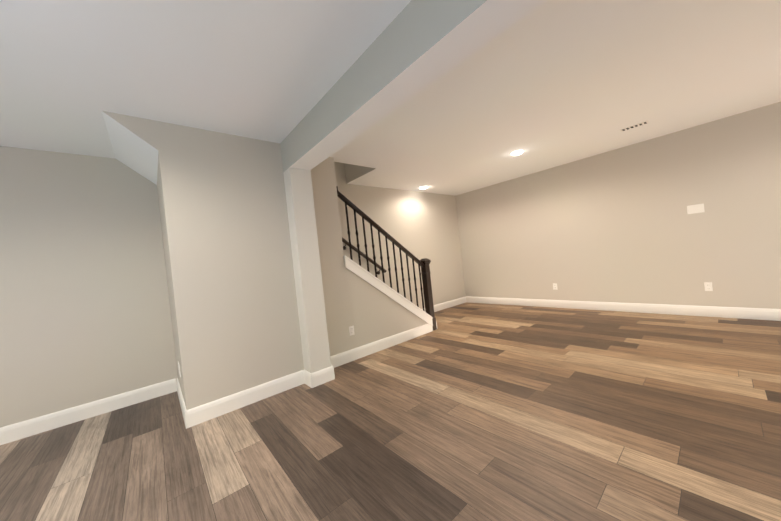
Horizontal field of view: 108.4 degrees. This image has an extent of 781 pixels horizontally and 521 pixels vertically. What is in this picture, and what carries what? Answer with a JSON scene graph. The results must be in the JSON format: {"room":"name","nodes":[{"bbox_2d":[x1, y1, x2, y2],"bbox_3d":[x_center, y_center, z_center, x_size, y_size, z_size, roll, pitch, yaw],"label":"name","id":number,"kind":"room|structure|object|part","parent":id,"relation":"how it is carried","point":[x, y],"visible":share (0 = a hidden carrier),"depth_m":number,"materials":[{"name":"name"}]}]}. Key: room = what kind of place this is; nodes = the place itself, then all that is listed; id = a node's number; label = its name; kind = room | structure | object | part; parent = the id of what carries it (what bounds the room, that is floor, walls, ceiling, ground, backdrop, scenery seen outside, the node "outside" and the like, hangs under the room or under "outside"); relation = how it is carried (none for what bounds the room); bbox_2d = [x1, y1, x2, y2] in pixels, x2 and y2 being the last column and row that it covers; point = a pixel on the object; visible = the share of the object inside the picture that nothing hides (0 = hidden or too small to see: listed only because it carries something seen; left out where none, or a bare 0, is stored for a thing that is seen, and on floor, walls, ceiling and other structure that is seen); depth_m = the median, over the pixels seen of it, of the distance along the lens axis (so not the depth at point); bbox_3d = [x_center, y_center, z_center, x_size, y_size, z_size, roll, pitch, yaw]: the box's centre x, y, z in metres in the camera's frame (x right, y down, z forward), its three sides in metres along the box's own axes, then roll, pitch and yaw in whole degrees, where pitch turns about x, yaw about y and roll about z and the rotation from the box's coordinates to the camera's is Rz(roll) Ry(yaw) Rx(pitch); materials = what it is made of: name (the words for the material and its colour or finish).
{"room":"finished basement","nodes":[
{"label":"finished basement","id":0,"kind":"room"},
{"bbox_2d":[102,111,303,409],"bbox_3d":[-1.589,0.099,2.503,1.122,2.150,0.900,-6,0,-40],"label":"wall","id":1,"kind":"structure","parent":0,"point":[228,260],"depth_m":2.19,"materials":[{"name":"beige paint"}]},
{"bbox_2d":[172,378,185,418],"bbox_3d":[-1.698,1.133,2.289,0.016,0.118,0.876,-6,0,-40],"label":"baseboard","id":2,"kind":"structure","parent":1,"relation":"attached to","point":[175,382],"depth_m":2.36,"materials":[{"name":"white paint"}]},
{"bbox_2d":[184,370,311,428],"bbox_3d":[-1.081,1.070,2.236,0.860,0.118,0.040,-6,0,-40],"label":"baseboard","id":3,"kind":"structure","parent":1,"relation":"attached to","point":[191,417],"depth_m":2.19,"materials":[{"name":"white paint"}]},
{"bbox_2d":[0,146,465,427],"bbox_3d":[-2.368,-0.247,2.561,10.050,3.000,0.150,-6,0,-40],"label":"wall","id":4,"kind":"structure","parent":0,"point":[85,314],"depth_m":2.36,"materials":[{"name":"beige paint"}]},
{"bbox_2d":[0,379,175,444],"bbox_3d":[-3.972,1.377,0.961,5.220,0.118,0.016,-6,0,-40],"label":"baseboard","id":5,"kind":"structure","parent":4,"relation":"attached to","point":[20,430],"depth_m":2.24,"materials":[{"name":"white paint"}]},
{"bbox_2d":[422,296,467,311],"bbox_3d":[0.879,0.849,5.111,1.650,0.118,0.016,-6,0,-40],"label":"baseboard","id":6,"kind":"structure","parent":4,"relation":"attached to","point":[448,304],"depth_m":5.31,"materials":[{"name":"white paint"}]},
{"bbox_2d":[311,157,433,355],"bbox_3d":[-0.170,-0.053,3.323,1.735,2.150,0.100,-6,0,-40],"label":"wall","id":7,"kind":"structure","parent":0,"point":[370,313],"depth_m":2.95,"materials":[{"name":"beige paint"}]},
{"bbox_2d":[349,325,354,335],"bbox_3d":[-0.410,0.743,2.983,0.060,0.098,0.007,-6,0,-40],"label":"outlet","id":8,"kind":"object","parent":7,"relation":"attached to","point":[351,330],"visible":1,"depth_m":2.98,"materials":[{"name":"white plastic"}]},
{"bbox_2d":[316,324,432,375],"bbox_3d":[-0.063,0.958,3.254,1.640,0.118,0.016,-6,0,-40],"label":"baseboard","id":9,"kind":"structure","parent":7,"relation":"attached to","point":[345,357],"depth_m":3.14,"materials":[{"name":"white paint"}]},
{"bbox_2d":[0,302,780,520],"bbox_3d":[0.700,1.025,-1.248,10.550,0.120,9.750,-6,0,-40],"label":"floor","id":10,"kind":"structure","parent":0,"point":[467,411],"depth_m":1.60,"materials":[{"name":"brown wood"}]},
{"bbox_2d":[283,167,330,372],"bbox_3d":[-0.772,0.145,2.567,0.190,1.890,0.250,-6,0,-40],"label":"post","id":11,"kind":"object","parent":10,"relation":"on","point":[307,268],"visible":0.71,"depth_m":2.47,"materials":[{"name":"paint"}]},
{"bbox_2d":[336,186,436,329],"bbox_3d":[-0.373,0.079,3.578,1.766,1.927,0.827,-6,0,-40],"label":"stair railing","id":12,"kind":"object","parent":10,"relation":"on","point":[426,315],"depth_m":3.45,"materials":[{"name":"black metal"}]},
{"bbox_3d":[-0.690,-0.295,3.826,1.470,1.122,0.087,-6,0,-40],"label":"wall rail","id":13,"kind":"part","parent":12,"relation":"part of","materials":[{"name":"brown wood"}]},
{"bbox_3d":[-0.079,-0.345,3.424,1.246,0.989,0.090,-6,0,-40],"label":"handrail","id":14,"kind":"part","parent":12,"relation":"part of","materials":[{"name":"brown wood"}]},
{"bbox_2d":[0,0,780,195],"bbox_3d":[0.475,-1.326,-1.016,9.900,0.300,9.100,-6,0,-40],"label":"ceiling","id":15,"kind":"structure","parent":0,"point":[547,84],"depth_m":1.76,"materials":[{"name":"white paint"}]},
{"bbox_2d":[280,0,546,171],"bbox_3d":[2.167,-1.226,-0.117,1.390,0.260,8.300,-6,0,-40],"label":"boxed beam","id":16,"kind":"structure","parent":15,"relation":"attached to","point":[415,47],"depth_m":1.38,"materials":[{"name":"beige paint"}]},
{"bbox_2d":[510,150,523,154],"bbox_3d":[1.537,-1.299,3.426,0.160,0.026,0.160,-6,0,-40],"label":"recessed light","id":17,"kind":"object","parent":15,"relation":"in","point":[517,152],"visible":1,"depth_m":3.39,"materials":[{"name":"white"}]},
{"bbox_2d":[620,121,648,130],"bbox_3d":[2.565,-1.412,2.967,0.080,0.007,0.220,-6,0,-40],"label":"ceiling vent","id":18,"kind":"object","parent":15,"relation":"in","point":[636,125],"visible":1,"depth_m":2.96,"materials":[{"name":"white plastic"}]},
{"bbox_2d":[456,102,780,308],"bbox_3d":[4.363,-0.945,2.245,0.150,3.000,9.100,-6,0,-40],"label":"wall","id":19,"kind":"structure","parent":0,"point":[621,225],"depth_m":3.53,"materials":[{"name":"beige paint"}]},
{"bbox_2d":[468,296,780,320],"bbox_3d":[4.439,0.496,2.211,0.016,0.118,9.070,-6,0,-40],"label":"baseboard","id":20,"kind":"structure","parent":19,"relation":"attached to","point":[691,310],"depth_m":3.57,"materials":[{"name":"white paint"}]},
{"bbox_2d":[687,203,704,213],"bbox_3d":[3.472,-0.587,3.207,0.010,0.098,0.132,-6,0,-40],"label":"light switch","id":21,"kind":"object","parent":19,"relation":"attached to","point":[696,208],"visible":1,"depth_m":3.21,"materials":[{"name":"white plastic"}]},
{"bbox_2d":[704,282,712,290],"bbox_3d":[3.591,0.296,3.183,0.007,0.098,0.060,-6,0,-40],"label":"electrical outlet","id":22,"kind":"object","parent":19,"relation":"attached to","point":[708,286],"visible":1,"depth_m":3.18,"materials":[{"name":"white plastic"}]}
]}

